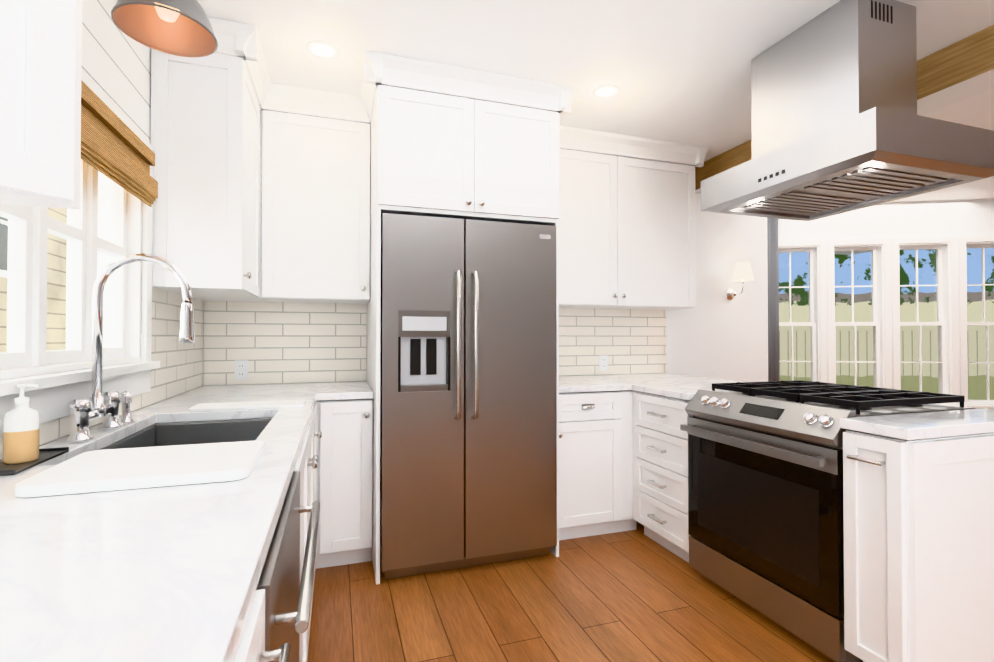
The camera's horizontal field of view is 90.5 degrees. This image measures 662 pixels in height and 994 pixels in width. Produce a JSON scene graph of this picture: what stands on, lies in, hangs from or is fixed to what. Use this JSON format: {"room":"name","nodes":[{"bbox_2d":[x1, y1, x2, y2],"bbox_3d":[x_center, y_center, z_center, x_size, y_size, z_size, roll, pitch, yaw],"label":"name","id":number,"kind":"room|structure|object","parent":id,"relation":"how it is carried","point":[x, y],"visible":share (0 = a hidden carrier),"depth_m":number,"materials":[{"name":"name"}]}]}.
{"room":"kitchen","nodes":[
{"label":"kitchen","id":0,"kind":"room"},
{"bbox_2d":[5,0,150,379],"bbox_3d":[-1.079,-0.066,0.668,0.150,2.550,4.880,0,-1,-18],"label":"wall","id":1,"kind":"structure","parent":0,"point":[116,67],"depth_m":1.75,"materials":[{"name":"paint"}]},
{"bbox_2d":[0,0,81,209],"bbox_3d":[-0.743,-0.771,0.572,0.417,1.139,0.426,0,-1,-18],"label":"upper cabinet","id":2,"kind":"object","parent":1,"relation":"attached to","point":[40,94],"visible":1,"depth_m":0.73,"materials":[{"name":"white paint"}]},
{"bbox_2d":[0,73,159,435],"bbox_3d":[-1.281,-0.266,1.362,0.195,1.015,1.410,0,-1,-18],"label":"kitchen window","id":3,"kind":"structure","parent":1,"relation":"in","point":[109,221],"depth_m":1.60,"materials":[{"name":"white paint"}]},
{"bbox_2d":[81,80,157,206],"bbox_3d":[-1.182,-0.611,1.361,0.040,0.215,1.290,0,-1,-18],"label":"window blind","id":4,"kind":"object","parent":3,"relation":"attached to","point":[115,148],"visible":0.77,"depth_m":1.62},
{"bbox_2d":[0,287,202,460],"bbox_3d":[-1.009,0.032,0.711,0.008,0.524,4.520,0,-1,-18],"label":"wall tile","id":5,"kind":"structure","parent":1,"relation":"attached to","point":[179,371],"depth_m":2.25,"materials":[{"name":"white tile"}]},
{"bbox_2d":[150,17,270,301],"bbox_3d":[-1.378,-0.750,2.498,0.407,1.139,0.921,0,-1,-18],"label":"upper cabinet","id":6,"kind":"object","parent":1,"relation":"attached to","point":[205,130],"visible":0.88,"depth_m":2.13,"materials":[{"name":"white paint"}]},
{"bbox_2d":[203,193,767,385],"bbox_3d":[0.268,-0.033,3.597,4.230,2.550,0.150,0,-1,-18],"label":"wall","id":7,"kind":"structure","parent":0,"point":[715,332],"depth_m":4.04,"materials":[{"name":"white paint"}]},
{"bbox_2d":[256,83,369,303],"bbox_3d":[-1.056,-0.746,2.875,0.596,1.139,0.406,0,-1,-18],"label":"upper cabinet","id":8,"kind":"object","parent":7,"relation":"attached to","point":[314,220],"visible":0.98,"depth_m":2.74,"materials":[{"name":"white paint"}]},
{"bbox_2d":[203,301,665,385],"bbox_3d":[-0.191,0.061,3.361,3.188,0.524,0.008,0,-1,-18],"label":"wall tile","id":9,"kind":"structure","parent":7,"relation":"attached to","point":[280,342],"depth_m":3.07,"materials":[{"name":"white tile"}]},
{"bbox_2d":[234,360,247,379],"bbox_3d":[-1.515,0.232,2.918,0.072,0.115,0.007,0,-1,-18],"label":"electrical outlet","id":10,"kind":"object","parent":9,"relation":"attached to","point":[241,370],"visible":1,"depth_m":2.92,"materials":[{"name":"white plastic"}]},
{"bbox_2d":[599,355,607,370],"bbox_3d":[0.794,0.240,3.673,0.072,0.115,0.007,0,-1,-18],"label":"electrical outlet","id":11,"kind":"object","parent":9,"relation":"attached to","point":[603,362],"visible":1,"depth_m":3.67,"materials":[{"name":"white plastic"}]},
{"bbox_2d":[559,126,626,308],"bbox_3d":[0.484,-0.740,3.410,0.706,1.139,0.346,0,-1,-18],"label":"upper cabinet","id":12,"kind":"object","parent":7,"relation":"attached to","point":[592,164],"depth_m":3.28,"materials":[{"name":"white paint"}]},
{"bbox_2d":[627,138,698,309],"bbox_3d":[1.042,-0.738,3.592,0.705,1.139,0.346,0,-1,-18],"label":"upper cabinet","id":13,"kind":"object","parent":7,"relation":"attached to","point":[627,229],"depth_m":3.45,"materials":[{"name":"white paint"}]},
{"bbox_2d":[725,262,753,299],"bbox_3d":[1.955,-0.400,3.959,0.164,0.289,0.217,0,-1,-18],"label":"sconce","id":14,"kind":"object","parent":7,"relation":"attached to","point":[742,273],"visible":1,"depth_m":3.90,"materials":[{"name":"white fabric"}]},
{"bbox_2d":[307,522,833,661],"bbox_3d":[2.698,1.263,3.214,9.000,0.050,7.400,0,-1,-18],"label":"floor","id":15,"kind":"structure","parent":0,"point":[637,595],"depth_m":2.13,"materials":[{"name":"brown wood"}]},
{"bbox_2d":[233,631,264,661],"bbox_3d":[-0.462,0.767,0.075,0.651,0.872,0.686,0,-1,-18],"label":"base cabinet","id":16,"kind":"object","parent":15,"relation":"on","point":[251,647],"depth_m":0.54,"materials":[{"name":"white paint"}]},
{"bbox_2d":[242,589,276,661],"bbox_3d":[-0.576,0.771,0.423,0.651,0.872,0.270,0,-1,-18],"label":"base cabinet","id":17,"kind":"object","parent":15,"relation":"on","point":[255,621],"depth_m":0.60,"materials":[{"name":"white paint"}]},
{"bbox_2d":[277,407,316,661],"bbox_3d":[-0.955,0.784,1.582,0.651,0.872,0.948,0,-1,-18],"label":"base cabinet","id":18,"kind":"object","parent":15,"relation":"on","point":[306,463],"depth_m":1.60,"materials":[{"name":"white paint"}]},
{"bbox_2d":[256,471,319,661],"bbox_3d":[-0.676,0.771,0.854,0.677,0.856,0.592,0,-1,-18],"label":"dishwasher","id":19,"kind":"object","parent":18,"relation":"in","point":[288,594],"visible":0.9,"depth_m":0.86,"materials":[{"name":"silver metal"}]},
{"bbox_2d":[314,403,320,464],"bbox_3d":[-1.136,0.790,2.136,0.651,0.872,0.457,0,-1,-18],"label":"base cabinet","id":20,"kind":"object","parent":15,"relation":"on","point":[319,433],"depth_m":2.11,"materials":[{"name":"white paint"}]},
{"bbox_2d":[0,381,372,661],"bbox_3d":[-0.573,0.314,0.855,0.926,0.035,4.528,0,-1,-18],"label":"countertop","id":21,"kind":"structure","parent":20,"relation":"on","point":[164,574],"depth_m":0.66,"materials":[{"name":"stone"}]},
{"bbox_2d":[0,447,68,475],"bbox_3d":[-1.071,0.293,1.109,0.084,0.011,0.220,0,-1,-18],"label":"soap tray","id":22,"kind":"object","parent":21,"relation":"on","point":[46,454],"visible":0.69,"depth_m":1.10,"materials":[{"name":"grey"}]},
{"bbox_2d":[2,383,39,463],"bbox_3d":[-1.071,0.206,1.110,0.060,0.174,0.060,0,-1,-18],"label":"soap bottle","id":23,"kind":"object","parent":22,"relation":"on","point":[21,430],"visible":1,"depth_m":1.09,"materials":[{"name":"brown"}]},
{"bbox_2d":[65,253,194,442],"bbox_3d":[-1.079,0.034,1.506,0.280,0.538,0.396,0,-1,-18],"label":"faucet","id":24,"kind":"object","parent":21,"relation":"on","point":[84,412],"visible":1,"depth_m":1.45,"materials":[{"name":"silver metal"}]},
{"bbox_2d":[15,441,264,497],"bbox_3d":[-0.724,0.287,1.062,0.380,0.022,0.295,0,-1,-18],"label":"cutting board","id":25,"kind":"object","parent":21,"relation":"on","point":[122,469],"visible":1,"depth_m":0.98,"materials":[{"name":"white plastic"}]},
{"bbox_2d":[101,418,271,449],"bbox_3d":[-0.944,0.461,1.522,0.456,0.243,0.806,0,-1,-18],"label":"sink","id":26,"kind":"object","parent":21,"relation":"in","point":[186,433],"visible":0.12,"depth_m":1.86,"materials":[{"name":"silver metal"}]},
{"bbox_2d":[189,400,305,411],"bbox_3d":[-1.001,0.302,2.003,0.410,0.012,0.164,0,-1,-18],"label":"board","id":27,"kind":"object","parent":21,"relation":"on","point":[224,406],"visible":1,"depth_m":1.96,"materials":[{"name":"white"}]},
{"bbox_2d":[315,399,372,568],"bbox_3d":[-0.871,0.797,2.786,0.290,0.872,0.657,0,-1,-18],"label":"base cabinet","id":28,"kind":"object","parent":15,"relation":"on","point":[345,479],"visible":0.88,"depth_m":2.52,"materials":[{"name":"white paint"}]},
{"bbox_2d":[361,50,574,584],"bbox_3d":[-0.235,-0.041,2.888,1.094,2.549,0.876,0,-1,-18],"label":"tall cabinet","id":29,"kind":"object","parent":15,"relation":"on","point":[451,141],"visible":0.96,"depth_m":2.52,"materials":[{"name":"white paint"}]},
{"bbox_2d":[380,213,556,579],"bbox_3d":[-0.228,0.334,2.861,0.920,1.800,0.871,0,-1,-18],"label":"fridge","id":30,"kind":"object","parent":15,"relation":"on","point":[468,442],"visible":0.96,"depth_m":2.50,"materials":[{"name":"silver metal"}]},
{"bbox_2d":[559,390,626,539],"bbox_3d":[0.418,0.801,3.187,0.454,0.872,0.696,0,-1,-18],"label":"base cabinet","id":31,"kind":"object","parent":15,"relation":"on","point":[595,463],"depth_m":2.88,"materials":[{"name":"white paint"}]},
{"bbox_2d":[627,390,636,530],"bbox_3d":[0.992,0.803,3.374,0.867,0.872,0.696,0,-1,-18],"label":"base cabinet","id":32,"kind":"object","parent":15,"relation":"on","point":[631,523],"depth_m":2.96,"materials":[{"name":"white paint"}]},
{"bbox_2d":[559,373,698,392],"bbox_3d":[0.823,0.341,3.322,1.304,0.035,0.706,0,-1,-18],"label":"countertop","id":33,"kind":"structure","parent":32,"relation":"on","point":[618,382],"depth_m":3.21,"materials":[{"name":"stone"}]},
{"bbox_2d":[631,377,742,399],"bbox_3d":[1.259,0.336,2.818,0.788,0.035,0.468,0,-1,-18],"label":"countertop","id":34,"kind":"structure","parent":32,"relation":"on","point":[685,390],"depth_m":2.82,"materials":[{"name":"stone"}]},
{"bbox_2d":[633,391,693,562],"bbox_3d":[1.218,0.797,2.829,0.776,0.872,0.520,0,-1,-18],"label":"base cabinet","id":35,"kind":"object","parent":15,"relation":"on","point":[660,475],"visible":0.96,"depth_m":2.69,"materials":[{"name":"white paint"}]},
{"bbox_2d":[680,380,974,661],"bbox_3d":[1.404,0.742,2.202,0.812,0.968,0.774,0,-1,-18],"label":"range","id":36,"kind":"object","parent":15,"relation":"on","point":[765,496],"visible":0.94,"depth_m":1.99,"materials":[{"name":"silver metal"}]},
{"bbox_2d":[843,430,993,661],"bbox_3d":[1.578,0.785,1.730,0.774,0.872,0.216,0,-1,-18],"label":"base cabinet","id":37,"kind":"object","parent":15,"relation":"on","point":[918,523],"visible":1,"depth_m":1.60,"materials":[{"name":"white paint"}]},
{"bbox_2d":[840,408,993,439],"bbox_3d":[1.610,0.324,1.747,0.785,0.035,0.218,0,-1,-18],"label":"countertop","id":38,"kind":"structure","parent":37,"relation":"on","point":[916,426],"depth_m":1.64,"materials":[{"name":"stone"}]},
{"bbox_2d":[197,0,993,254],"bbox_3d":[2.698,-1.337,3.243,9.000,0.050,7.400,0,-1,-18],"label":"ceiling","id":39,"kind":"structure","parent":0,"point":[677,71],"depth_m":2.28,"materials":[{"name":"white paint"}]},
{"bbox_2d":[111,0,217,56],"bbox_3d":[-0.924,-1.083,1.382,0.248,0.497,0.248,0,-1,-18],"label":"pendant light","id":40,"kind":"object","parent":39,"relation":"hanging from","point":[183,28],"visible":1,"depth_m":1.43,"materials":[{"name":"grey plastic"}]},
{"bbox_2d":[306,40,339,59],"bbox_3d":[-0.818,-1.319,2.314,0.150,0.006,0.150,0,-1,-18],"label":"recessed light","id":41,"kind":"object","parent":39,"relation":"in","point":[322,49],"visible":1,"depth_m":2.31,"materials":[{"name":"white paint"}]},
{"bbox_2d":[593,84,619,97],"bbox_3d":[0.601,-1.315,2.704,0.150,0.006,0.150,0,-1,-18],"label":"recessed light","id":42,"kind":"object","parent":39,"relation":"in","point":[607,91],"visible":1,"depth_m":2.70,"materials":[{"name":"white paint"}]},
{"bbox_2d":[701,0,993,220],"bbox_3d":[1.515,-0.962,2.221,0.722,0.721,0.860,0,-1,-18],"label":"range hood","id":43,"kind":"object","parent":39,"relation":"attached to","point":[839,125],"visible":1,"depth_m":1.99,"materials":[{"name":"silver metal"}]},
{"bbox_2d":[695,25,993,193],"bbox_3d":[2.073,-1.220,2.684,0.215,0.194,2.728,0,-1,-18],"label":"header beam","id":44,"kind":"structure","parent":0,"point":[960,70],"depth_m":2.31,"materials":[{"name":"brown wood"}]},
{"bbox_2d":[778,199,993,404],"bbox_3d":[4.490,-0.018,4.928,5.800,2.550,0.150,0,-1,8],"label":"wall","id":45,"kind":"structure","parent":0,"point":[942,218],"depth_m":4.92,"materials":[{"name":"white paint"}]},
{"bbox_2d":[767,218,778,380],"bbox_3d":[2.783,0.022,4.993,0.369,2.430,0.193,0,-1,-18],"label":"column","id":46,"kind":"structure","parent":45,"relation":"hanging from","point":[773,296],"depth_m":4.99,"materials":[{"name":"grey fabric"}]},
{"bbox_2d":[778,240,826,382],"bbox_3d":[3.061,-0.059,5.104,0.610,1.735,0.190,0,-1,8],"label":"dining room window","id":47,"kind":"structure","parent":45,"relation":"in","point":[816,250],"depth_m":5.06,"materials":[{"name":"white paint"}]},
{"bbox_2d":[827,238,891,388],"bbox_3d":[3.655,-0.060,5.022,0.610,1.735,0.190,0,-1,8],"label":"dining room window","id":48,"kind":"structure","parent":45,"relation":"in","point":[879,249],"depth_m":4.99,"materials":[{"name":"white paint"}]},
{"bbox_2d":[892,236,959,405],"bbox_3d":[4.249,-0.061,4.941,0.610,1.735,0.190,0,-1,8],"label":"dining room window","id":49,"kind":"structure","parent":45,"relation":"in","point":[946,256],"depth_m":4.91,"materials":[{"name":"white paint"}]},
{"bbox_2d":[958,236,993,408],"bbox_3d":[4.844,-0.062,4.860,0.610,1.735,0.190,0,-1,8],"label":"dining room window","id":50,"kind":"structure","parent":45,"relation":"in","point":[971,242],"depth_m":4.83,"materials":[{"name":"white paint"}]},
{"label":"outside","id":51,"kind":"structure","parent":0,"visible":0},
{"bbox_2d":[0,208,66,352],"bbox_3d":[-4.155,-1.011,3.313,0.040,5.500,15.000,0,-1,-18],"label":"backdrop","id":52,"kind":"structure","parent":51,"point":[54,213],"depth_m":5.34,"materials":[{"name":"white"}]},
{"bbox_2d":[779,248,993,399],"bbox_3d":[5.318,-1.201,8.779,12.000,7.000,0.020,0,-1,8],"label":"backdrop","id":53,"kind":"structure","parent":51,"point":[904,311],"depth_m":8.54,"materials":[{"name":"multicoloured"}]}
]}

